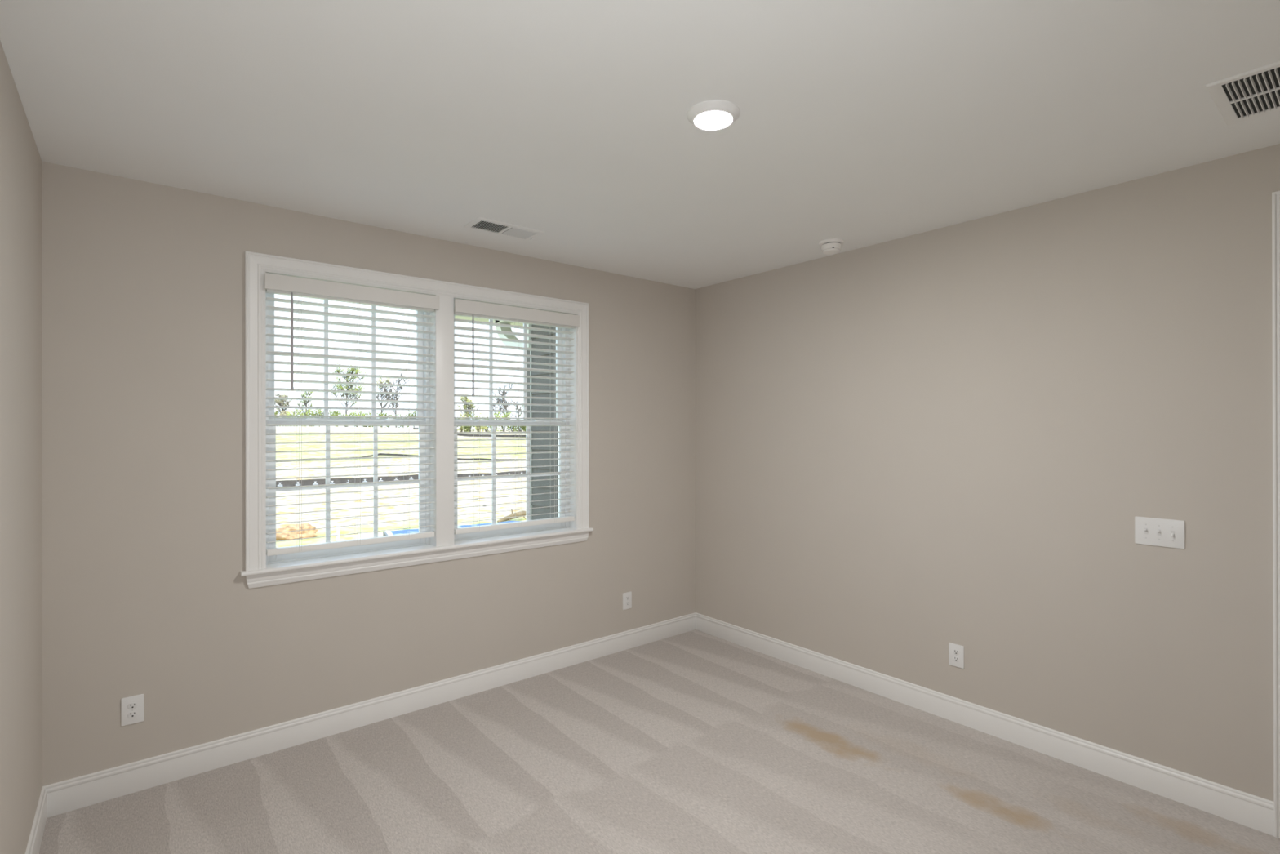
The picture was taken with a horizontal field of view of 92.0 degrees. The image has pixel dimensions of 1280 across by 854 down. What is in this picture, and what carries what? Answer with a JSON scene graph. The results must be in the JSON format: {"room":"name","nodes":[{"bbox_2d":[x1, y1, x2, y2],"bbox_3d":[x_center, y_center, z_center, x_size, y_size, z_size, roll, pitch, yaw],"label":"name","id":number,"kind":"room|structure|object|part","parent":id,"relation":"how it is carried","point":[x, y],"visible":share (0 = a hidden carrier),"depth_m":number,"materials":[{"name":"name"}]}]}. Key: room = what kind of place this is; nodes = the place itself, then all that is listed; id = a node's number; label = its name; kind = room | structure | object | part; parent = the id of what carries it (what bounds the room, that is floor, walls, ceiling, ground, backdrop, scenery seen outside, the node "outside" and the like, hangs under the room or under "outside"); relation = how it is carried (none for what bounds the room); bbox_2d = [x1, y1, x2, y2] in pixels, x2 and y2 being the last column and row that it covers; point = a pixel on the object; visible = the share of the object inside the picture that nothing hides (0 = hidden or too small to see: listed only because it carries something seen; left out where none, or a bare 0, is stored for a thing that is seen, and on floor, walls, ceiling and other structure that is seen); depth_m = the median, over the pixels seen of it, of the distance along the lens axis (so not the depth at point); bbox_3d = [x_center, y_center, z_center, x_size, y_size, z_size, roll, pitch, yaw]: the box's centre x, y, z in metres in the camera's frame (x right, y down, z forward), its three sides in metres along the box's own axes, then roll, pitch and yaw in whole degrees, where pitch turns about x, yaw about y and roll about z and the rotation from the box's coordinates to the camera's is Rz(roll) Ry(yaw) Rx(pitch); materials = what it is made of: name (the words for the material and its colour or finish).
{"room":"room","nodes":[
{"label":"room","id":0,"kind":"room"},
{"bbox_2d":[0,40,42,853],"bbox_3d":[-1.178,0.256,0.875,0.120,2.743,4.320,0,0,-39],"label":"wall","id":1,"kind":"structure","parent":0,"point":[20,161],"depth_m":2.08,"materials":[{"name":"paint"}]},
{"bbox_2d":[25,786,47,853],"bbox_3d":[-1.161,1.562,0.963,0.016,0.130,4.200,0,0,-39],"label":"baseboard","id":2,"kind":"structure","parent":1,"relation":"attached to","point":[33,846],"depth_m":2.39,"materials":[{"name":"paint"}]},
{"bbox_2d":[41,161,695,786],"bbox_3d":[-1.080,0.259,3.857,4.049,2.743,0.170,0,0,-39],"label":"wall","id":3,"kind":"structure","parent":0,"point":[144,592],"depth_m":2.99,"materials":[{"name":"paint"}]},
{"bbox_2d":[120,693,143,726],"bbox_3d":[-2.269,1.265,2.765,0.080,0.124,0.008,0,0,-39],"label":"wall outlet","id":4,"kind":"object","parent":3,"relation":"attached to","point":[131,707],"visible":1,"depth_m":2.76,"materials":[{"name":"white plastic"}]},
{"bbox_2d":[127,711,137,718],"bbox_3d":[-2.268,1.285,2.763,0.034,0.028,0.002,0,0,-39],"label":"receptacle","id":5,"kind":"object","parent":4,"relation":"attached to","point":[131,714],"depth_m":2.76,"materials":[{"name":"white plastic"}]},
{"bbox_2d":[127,702,137,709],"bbox_3d":[-2.268,1.246,2.763,0.034,0.028,0.002,0,0,-39],"label":"receptacle","id":6,"kind":"object","parent":4,"relation":"attached to","point":[131,705],"depth_m":2.76,"materials":[{"name":"white plastic"}]},
{"bbox_2d":[44,612,695,817],"bbox_3d":[-1.019,1.565,3.783,3.809,0.130,0.016,0,0,-39],"label":"baseboard","id":7,"kind":"structure","parent":3,"relation":"attached to","point":[79,792],"depth_m":3.24,"materials":[{"name":"paint"}]},
{"bbox_2d":[240,250,593,588],"bbox_3d":[-1.196,-0.034,3.732,2.074,1.657,0.216,0,0,-39],"label":"window","id":8,"kind":"structure","parent":3,"relation":"in","point":[269,411],"depth_m":3.55,"materials":[{"name":"plastic"}]},
{"bbox_3d":[-1.903,-0.078,3.060,0.086,1.567,0.022,0,0,-39],"label":"casing","id":9,"kind":"part","parent":8,"relation":"part of","materials":[{"name":"paint"}]},
{"bbox_3d":[-1.632,-0.390,3.483,0.820,0.747,0.030,0,0,-39],"label":"sash","id":10,"kind":"part","parent":8,"relation":"part of","materials":[{"name":"plastic"}]},
{"bbox_3d":[-1.608,0.331,3.454,0.820,0.730,0.028,0,0,-39],"label":"sash","id":11,"kind":"part","parent":8,"relation":"part of","materials":[{"name":"plastic"}]},
{"bbox_2d":[264,272,439,555],"bbox_3d":[-1.544,-0.059,3.376,0.882,1.412,0.096,0,0,-39],"label":"window blind","id":12,"kind":"object","parent":8,"relation":"attached to","point":[277,284],"visible":0.87,"depth_m":3.33,"materials":[{"name":"white plastic"}]},
{"bbox_3d":[-1.772,-0.020,3.214,0.013,1.322,0.057,0,0,-39],"label":"ladder cord","id":13,"kind":"part","parent":12,"relation":"part of","materials":[{"name":"white fabric"}]},
{"bbox_3d":[-1.555,0.633,3.390,0.854,0.030,0.052,0,0,-39],"label":"rail","id":14,"kind":"part","parent":12,"relation":"part of","materials":[{"name":"white plastic"}]},
{"bbox_3d":[-1.552,-0.020,3.395,0.013,1.322,0.057,0,0,-39],"label":"ladder cord","id":15,"kind":"part","parent":12,"relation":"part of","materials":[{"name":"white fabric"}]},
{"bbox_3d":[-1.347,-0.020,3.563,0.013,1.322,0.057,0,0,-39],"label":"ladder cord","id":16,"kind":"part","parent":12,"relation":"part of","materials":[{"name":"white fabric"}]},
{"bbox_3d":[-1.150,-0.820,3.678,2.035,0.086,0.022,0,0,-39],"label":"head casing","id":17,"kind":"part","parent":8,"relation":"part of","materials":[{"name":"paint"}]},
{"bbox_3d":[-1.608,0.325,3.454,0.748,0.670,0.004,0,0,-39],"label":"pane","id":18,"kind":"part","parent":8,"relation":"part of","materials":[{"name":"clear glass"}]},
{"bbox_3d":[-1.160,-0.036,3.673,0.110,1.482,0.012,0,0,-39],"label":"mullion casing","id":19,"kind":"part","parent":8,"relation":"part of","materials":[{"name":"paint"}]},
{"bbox_2d":[453,298,579,534],"bbox_3d":[-0.785,-0.059,3.997,0.882,1.412,0.096,0,0,-39],"label":"window blind","id":20,"kind":"object","parent":8,"relation":"attached to","point":[464,308],"visible":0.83,"depth_m":3.96,"materials":[{"name":"white plastic"}]},
{"bbox_3d":[-1.014,-0.021,3.835,0.013,1.322,0.057,0,0,-39],"label":"ladder cord","id":21,"kind":"part","parent":20,"relation":"part of","materials":[{"name":"white fabric"}]},
{"bbox_3d":[-0.796,0.632,4.011,0.854,0.030,0.052,0,0,-39],"label":"rail","id":22,"kind":"part","parent":20,"relation":"part of","materials":[{"name":"white plastic"}]},
{"bbox_3d":[-0.793,-0.021,4.016,0.013,1.322,0.057,0,0,-39],"label":"ladder cord","id":23,"kind":"part","parent":20,"relation":"part of","materials":[{"name":"white fabric"}]},
{"bbox_3d":[-0.588,-0.021,4.184,0.013,1.322,0.057,0,0,-39],"label":"ladder cord","id":24,"kind":"part","parent":20,"relation":"part of","materials":[{"name":"white fabric"}]},
{"bbox_3d":[-0.395,-0.080,4.295,0.086,1.567,0.022,0,0,-39],"label":"casing","id":25,"kind":"part","parent":8,"relation":"part of","materials":[{"name":"paint"}]},
{"bbox_2d":[453,300,569,541],"bbox_3d":[-0.863,-0.034,4.092,0.889,1.516,0.082,0,0,-39],"label":"window","id":26,"kind":"structure","parent":3,"relation":"in","point":[562,502],"depth_m":4.15,"materials":[{"name":"plastic"}]},
{"bbox_3d":[-0.874,-0.391,4.104,0.820,0.747,0.030,0,0,-39],"label":"sash","id":27,"kind":"part","parent":26,"relation":"part of","materials":[{"name":"plastic"}]},
{"bbox_3d":[-0.849,0.330,4.075,0.820,0.730,0.028,0,0,-39],"label":"sash","id":28,"kind":"part","parent":26,"relation":"part of","materials":[{"name":"plastic"}]},
{"bbox_2d":[622,591,631,609],"bbox_3d":[-0.093,1.277,4.546,0.080,0.124,0.008,0,0,-39],"label":"wall outlet","id":29,"kind":"object","parent":3,"relation":"attached to","point":[627,597],"visible":1,"depth_m":4.54,"materials":[{"name":"white plastic"}]},
{"bbox_2d":[0,0,1279,288],"bbox_3d":[0.286,-1.177,2.187,4.049,0.120,4.490,0,0,-39],"label":"ceiling","id":30,"kind":"structure","parent":0,"point":[861,123],"depth_m":2.16,"materials":[{"name":"paint"}]},
{"bbox_2d":[463,217,544,240],"bbox_3d":[-0.763,-1.105,3.481,0.400,0.017,0.200,0,0,-39],"label":"ceiling vent","id":31,"kind":"object","parent":30,"relation":"in","point":[480,224],"visible":1,"depth_m":3.46,"materials":[{"name":"white metal"}]},
{"bbox_2d":[686,99,739,130],"bbox_3d":[0.262,-1.105,2.206,0.188,0.025,0.188,0,0,-39],"label":"recessed light","id":32,"kind":"object","parent":30,"relation":"in","point":[714,114],"visible":1,"depth_m":2.17,"materials":[{"name":"white plastic"}]},
{"bbox_2d":[694,111,732,128],"bbox_3d":[0.262,-1.093,2.206,0.134,0.002,0.134,0,0,-39],"label":"diffuser","id":33,"kind":"object","parent":32,"relation":"attached to","point":[703,119],"depth_m":2.20,"materials":[{"name":"white plastic"}]},
{"bbox_2d":[818,238,844,254],"bbox_3d":[1.158,-1.086,3.741,0.150,0.062,0.150,0,0,-39],"label":"smoke detector","id":34,"kind":"object","parent":30,"relation":"attached to","point":[833,246],"visible":1,"depth_m":3.70,"materials":[{"name":"white plastic"}]},
{"bbox_2d":[1205,61,1279,125],"bbox_3d":[2.191,-1.116,1.937,0.412,0.010,0.566,0,0,-39],"label":"ceiling vent","id":35,"kind":"object","parent":30,"relation":"in","point":[1255,93],"visible":1,"depth_m":2.07,"materials":[{"name":"white metal"}]},
{"bbox_2d":[39,629,1279,853],"bbox_3d":[0.291,1.686,2.183,4.049,0.120,4.490,0,0,-39],"label":"floor","id":36,"kind":"structure","parent":0,"point":[695,741],"depth_m":2.79,"materials":[{"name":"carpet"}]},
{"bbox_2d":[694,143,1279,801],"bbox_3d":[1.862,0.253,3.363,0.120,2.743,4.320,0,0,-39],"label":"wall","id":37,"kind":"structure","parent":0,"point":[908,448],"depth_m":3.11,"materials":[{"name":"paint"}]},
{"bbox_2d":[949,642,964,668],"bbox_3d":[1.744,1.260,3.408,0.008,0.124,0.080,0,0,-39],"label":"wall outlet","id":38,"kind":"object","parent":37,"relation":"attached to","point":[956,651],"visible":1,"depth_m":3.40,"materials":[{"name":"white plastic"}]},
{"bbox_2d":[952,656,959,662],"bbox_3d":[1.742,1.279,3.406,0.002,0.028,0.034,0,0,-39],"label":"receptacle","id":39,"kind":"object","parent":38,"relation":"attached to","point":[955,659],"depth_m":3.41,"materials":[{"name":"white plastic"}]},
{"bbox_2d":[952,648,959,654],"bbox_3d":[1.742,1.240,3.406,0.002,0.028,0.034,0,0,-39],"label":"receptacle","id":40,"kind":"object","parent":38,"relation":"attached to","point":[955,651],"depth_m":3.41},
{"bbox_2d":[695,612,1274,835],"bbox_3d":[1.482,1.560,3.723,0.016,0.130,3.276,0,0,-39],"label":"baseboard","id":41,"kind":"structure","parent":37,"relation":"attached to","point":[1255,812],"depth_m":3.11,"materials":[{"name":"paint"}]},
{"bbox_2d":[1134,516,1185,548],"bbox_3d":[2.292,0.466,2.729,0.019,0.122,0.172,0,0,-39],"label":"light switch","id":42,"kind":"object","parent":37,"relation":"attached to","point":[1171,533],"visible":1,"depth_m":2.73,"materials":[{"name":"white plastic"}]},
{"bbox_2d":[1271,191,1279,838],"bbox_3d":[2.842,0.345,2.149,0.142,2.552,0.888,0,0,-39],"label":"door frame","id":43,"kind":"structure","parent":37,"relation":"attached to","point":[1275,195],"depth_m":2.44,"materials":[{"name":"paint"}]},
{"bbox_3d":[2.793,-0.888,2.113,0.022,0.086,0.888,0,0,-39],"label":"head casing","id":44,"kind":"part","parent":43,"relation":"part of","materials":[{"name":"paint"}]},
{"label":"outside","id":45,"kind":"structure","parent":0,"visible":0},
{"bbox_2d":[275,426,526,547],"bbox_3d":[-56.990,2.566,169.908,360.000,5.296,352.000,0,0,-39],"label":"ground","id":46,"kind":"structure","parent":45,"point":[320,437],"depth_m":45.66,"materials":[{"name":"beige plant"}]},
{"bbox_2d":[274,391,293,413],"bbox_3d":[-86.301,-4.160,149.488,5.153,8.578,5.039,0,0,-39],"label":"tree","id":47,"kind":"object","parent":46,"relation":"on","point":[281,402],"visible":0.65,"depth_m":148.91,"materials":[{"name":"green plant"}]},
{"bbox_2d":[280,409,293,415],"bbox_3d":[-82.551,-1.877,143.927,4.171,4.447,3.250,0,0,-39],"label":"shrub","id":48,"kind":"object","parent":46,"relation":"on","point":[285,411],"visible":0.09,"depth_m":143.91,"materials":[{"name":"green plant"}]},
{"bbox_2d":[286,409,304,417],"bbox_3d":[-74.503,-1.812,133.213,4.010,3.864,3.188,0,0,-39],"label":"shrub","id":49,"kind":"object","parent":46,"relation":"on","point":[289,413],"visible":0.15,"depth_m":132.43,"materials":[{"name":"green plant"}]},
{"bbox_2d":[275,522,317,540],"bbox_3d":[-13.517,4.053,23.948,2.019,0.580,1.427,0,0,-39],"label":"dirt mound","id":50,"kind":"object","parent":46,"relation":"on","point":[306,533],"visible":0.68,"depth_m":23.66,"materials":[{"name":"brown soil"}]},
{"bbox_2d":[294,408,310,417],"bbox_3d":[-75.629,-2.183,138.951,4.016,4.964,3.266,0,0,-39],"label":"shrub","id":51,"kind":"object","parent":46,"relation":"on","point":[306,411],"visible":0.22,"depth_m":138.85,"materials":[{"name":"green plant"}]},
{"bbox_2d":[297,391,314,414],"bbox_3d":[-79.179,-4.390,146.059,4.108,8.992,5.072,0,0,-39],"label":"tree","id":52,"kind":"object","parent":46,"relation":"on","point":[306,402],"visible":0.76,"depth_m":145.89,"materials":[{"name":"green plant"}]},
{"bbox_2d":[308,408,324,426],"bbox_3d":[-69.222,-1.980,132.661,3.587,4.275,3.964,0,0,-39],"label":"shrub","id":53,"kind":"object","parent":46,"relation":"on","point":[312,413],"visible":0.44,"depth_m":132.64,"materials":[{"name":"green plant"}]},
{"bbox_2d":[319,408,337,426],"bbox_3d":[-69.769,-2.050,138.644,3.947,4.356,3.898,0,0,-39],"label":"shrub","id":54,"kind":"object","parent":46,"relation":"on","point":[331,412],"visible":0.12,"depth_m":138.16,"materials":[{"name":"green plant"}]},
{"bbox_2d":[329,410,342,426],"bbox_3d":[-70.674,-1.886,143.835,3.312,4.112,3.897,0,0,-39],"label":"shrub","id":55,"kind":"object","parent":46,"relation":"on","point":[335,413],"visible":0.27,"depth_m":143.70,"materials":[{"name":"green plant"}]},
{"bbox_2d":[336,524,340,541],"bbox_3d":[-11.333,4.002,23.231,0.127,0.621,0.130,0,0,-39],"label":"pipe","id":56,"kind":"object","parent":46,"relation":"on","point":[339,527],"visible":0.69,"depth_m":23.18,"materials":[{"name":"white plastic"}]},
{"bbox_2d":[337,412,353,426],"bbox_3d":[-62.917,-1.564,132.984,4.182,3.573,3.659,0,0,-39],"label":"shrub","id":57,"kind":"object","parent":46,"relation":"on","point":[350,414],"visible":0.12,"depth_m":133.06,"materials":[{"name":"green plant"}]},
{"bbox_2d":[329,362,368,426],"bbox_3d":[-72.347,-7.945,153.140,8.333,16.192,8.617,0,0,-39],"label":"tree","id":58,"kind":"object","parent":46,"relation":"on","point":[340,387],"visible":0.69,"depth_m":152.50,"materials":[{"name":"green plant"}]},
{"bbox_2d":[351,410,364,426],"bbox_3d":[-63.284,-1.794,138.531,3.433,4.052,3.145,0,0,-39],"label":"shrub","id":59,"kind":"object","parent":46,"relation":"on","point":[354,414],"visible":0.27,"depth_m":138.43,"materials":[{"name":"green plant"}]},
{"bbox_2d":[360,412,373,426],"bbox_3d":[-63.727,-1.594,143.874,3.923,3.872,3.962,0,0,-39],"label":"shrub","id":60,"kind":"object","parent":46,"relation":"on","point":[366,414],"visible":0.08,"depth_m":143.58,"materials":[{"name":"green plant"}]},
{"bbox_2d":[366,411,383,426],"bbox_3d":[-56.737,-1.475,132.747,3.809,3.759,3.957,0,0,-39],"label":"shrub","id":61,"kind":"object","parent":46,"relation":"on","point":[380,414],"visible":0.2,"depth_m":133.06,"materials":[{"name":"green plant"}]},
{"bbox_2d":[375,373,392,426],"bbox_3d":[-66.400,-6.710,160.145,6.671,14.070,7.235,0,0,-39],"label":"tree","id":62,"kind":"object","parent":46,"relation":"on","point":[383,397],"visible":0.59,"depth_m":159.10,"materials":[{"name":"green plant"}]},
{"bbox_2d":[378,412,398,427],"bbox_3d":[-56.208,-1.559,138.462,3.904,3.642,4.046,0,0,-39],"label":"shrub","id":63,"kind":"object","parent":46,"relation":"on","point":[385,414],"visible":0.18,"depth_m":138.60,"materials":[{"name":"green plant"}]},
{"bbox_2d":[383,372,410,427],"bbox_3d":[-58.419,-6.436,147.809,6.360,13.452,6.965,0,0,-39],"label":"tree","id":64,"kind":"object","parent":46,"relation":"on","point":[396,406],"visible":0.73,"depth_m":147.79,"materials":[{"name":"green plant"}]},
{"bbox_2d":[275,470,525,487],"bbox_3d":[-17.908,4.035,48.502,25.714,0.721,0.634,0,0,-30],"label":"fence","id":65,"kind":"object","parent":46,"relation":"on","point":[344,480],"visible":0.34,"depth_m":46.80,"materials":[{"name":"fabric"}]},
{"bbox_2d":[395,413,408,427],"bbox_3d":[-55.202,-1.578,144.097,4.071,3.718,3.663,0,0,-39],"label":"shrub","id":66,"kind":"object","parent":46,"relation":"on","point":[397,415],"visible":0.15,"depth_m":144.00,"materials":[{"name":"green plant"}]},
{"bbox_2d":[278,453,525,462],"bbox_3d":[-25.538,3.315,65.612,26.783,0.982,6.556,0,0,-25],"label":"fence","id":67,"kind":"object","parent":46,"relation":"on","point":[379,454],"visible":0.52,"depth_m":67.55,"materials":[{"name":"fabric"}]},
{"bbox_2d":[405,410,416,427],"bbox_3d":[-48.959,-1.976,133.318,3.648,4.492,3.500,0,0,-39],"label":"shrub","id":68,"kind":"object","parent":46,"relation":"on","point":[415,411],"visible":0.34,"depth_m":132.74,"materials":[{"name":"green plant"}]},
{"bbox_2d":[382,520,519,536],"bbox_3d":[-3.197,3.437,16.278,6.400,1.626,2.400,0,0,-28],"label":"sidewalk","id":69,"kind":"structure","parent":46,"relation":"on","point":[409,531],"depth_m":15.89,"materials":[{"name":"white concrete"}]},
{"bbox_2d":[457,412,466,431],"bbox_3d":[-41.460,-0.922,143.728,3.991,4.830,3.435,0,0,-39],"label":"shrub","id":70,"kind":"object","parent":46,"relation":"on","point":[461,428],"visible":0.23,"depth_m":143.67,"materials":[{"name":"green plant"}]},
{"bbox_2d":[454,393,481,417],"bbox_3d":[-42.971,-3.526,153.306,6.685,10.002,5.297,0,0,-39],"label":"tree","id":71,"kind":"object","parent":46,"relation":"on","point":[470,406],"visible":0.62,"depth_m":153.08,"materials":[{"name":"green plant"}]},
{"bbox_2d":[413,427,525,437],"bbox_3d":[-27.573,1.118,115.807,23.016,2.136,19.018,0,0,-39],"label":"fence","id":72,"kind":"object","parent":46,"relation":"on","point":[458,434],"visible":0.32,"depth_m":115.72,"materials":[{"name":"fabric"}]},
{"bbox_2d":[462,413,477,431],"bbox_3d":[-36.627,-0.606,132.840,3.662,4.853,4.006,0,0,-39],"label":"shrub","id":73,"kind":"object","parent":46,"relation":"on","point":[468,428],"visible":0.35,"depth_m":132.61,"materials":[{"name":"green plant"}]},
{"bbox_2d":[472,413,488,431],"bbox_3d":[-36.163,-0.836,138.573,3.760,4.662,4.148,0,0,-39],"label":"shrub","id":74,"kind":"object","parent":46,"relation":"on","point":[477,428],"visible":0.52,"depth_m":138.13,"materials":[{"name":"green plant"}]},
{"bbox_2d":[484,416,491,431],"bbox_3d":[-35.705,-0.544,143.935,3.948,4.204,3.746,0,0,-39],"label":"shrub","id":75,"kind":"object","parent":46,"relation":"on","point":[486,429],"visible":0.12,"depth_m":144.02,"materials":[{"name":"green plant"}]},
{"bbox_2d":[486,412,501,431],"bbox_3d":[-31.350,-1.101,133.018,4.088,5.342,4.220,0,0,-39],"label":"shrub","id":76,"kind":"object","parent":46,"relation":"on","point":[494,414],"visible":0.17,"depth_m":133.26,"materials":[{"name":"green plant"}]},
{"bbox_2d":[490,381,514,431],"bbox_3d":[-34.552,-4.817,153.175,5.903,12.716,6.735,0,0,-39],"label":"tree","id":77,"kind":"object","parent":46,"relation":"on","point":[504,393],"visible":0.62,"depth_m":152.48,"materials":[{"name":"green plant"}]},
{"bbox_2d":[495,412,511,431],"bbox_3d":[-30.661,-1.135,138.764,3.752,5.206,3.143,0,0,-39],"label":"shrub","id":78,"kind":"object","parent":46,"relation":"on","point":[503,428],"visible":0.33,"depth_m":138.57,"materials":[{"name":"green plant"}]},
{"bbox_2d":[454,315,558,519],"bbox_3d":[0.273,1.531,6.223,3.920,5.400,1.775,0,0,-39],"label":"house wing","id":79,"kind":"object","parent":46,"relation":"on","point":[544,504],"visible":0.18,"depth_m":4.93,"materials":[{"name":"grey"}]},
{"bbox_3d":[-1.100,-0.953,5.352,0.105,0.070,0.575,0,0,-39],"label":"arm","id":80,"kind":"part","parent":79,"relation":"part of"},
{"bbox_2d":[502,400,512,431],"bbox_3d":[-34.782,-2.805,162.531,3.935,8.666,4.473,0,0,-39],"label":"tree","id":81,"kind":"object","parent":46,"relation":"on","point":[508,401],"visible":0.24,"depth_m":162.97,"materials":[{"name":"green plant"}]},
{"bbox_2d":[497,509,526,522],"bbox_3d":[-5.727,4.016,28.148,0.413,0.526,1.680,0,0,44],"label":"fallen log","id":82,"kind":"object","parent":46,"relation":"on","point":[523,513],"visible":0.84,"depth_m":28.15,"materials":[{"name":"beige wood"}]},
{"bbox_2d":[505,418,519,431],"bbox_3d":[-29.705,-0.543,143.943,3.918,4.093,3.917,0,0,-39],"label":"shrub","id":83,"kind":"object","parent":46,"relation":"on","point":[510,427],"visible":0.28,"depth_m":143.91,"materials":[{"name":"green plant"}]},
{"bbox_2d":[513,400,523,431],"bbox_3d":[-32.835,-2.839,168.560,4.655,8.634,4.997,0,0,-39],"label":"tree","id":84,"kind":"object","parent":46,"relation":"on","point":[516,406],"visible":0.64,"depth_m":167.78,"materials":[{"name":"green plant"}]},
{"bbox_2d":[512,426,525,431],"bbox_3d":[-25.638,-0.024,133.018,4.194,3.379,4.214,0,0,-39],"label":"shrub","id":85,"kind":"object","parent":46,"relation":"on","point":[521,427],"visible":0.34,"depth_m":132.45,"materials":[{"name":"green plant"}]}
]}

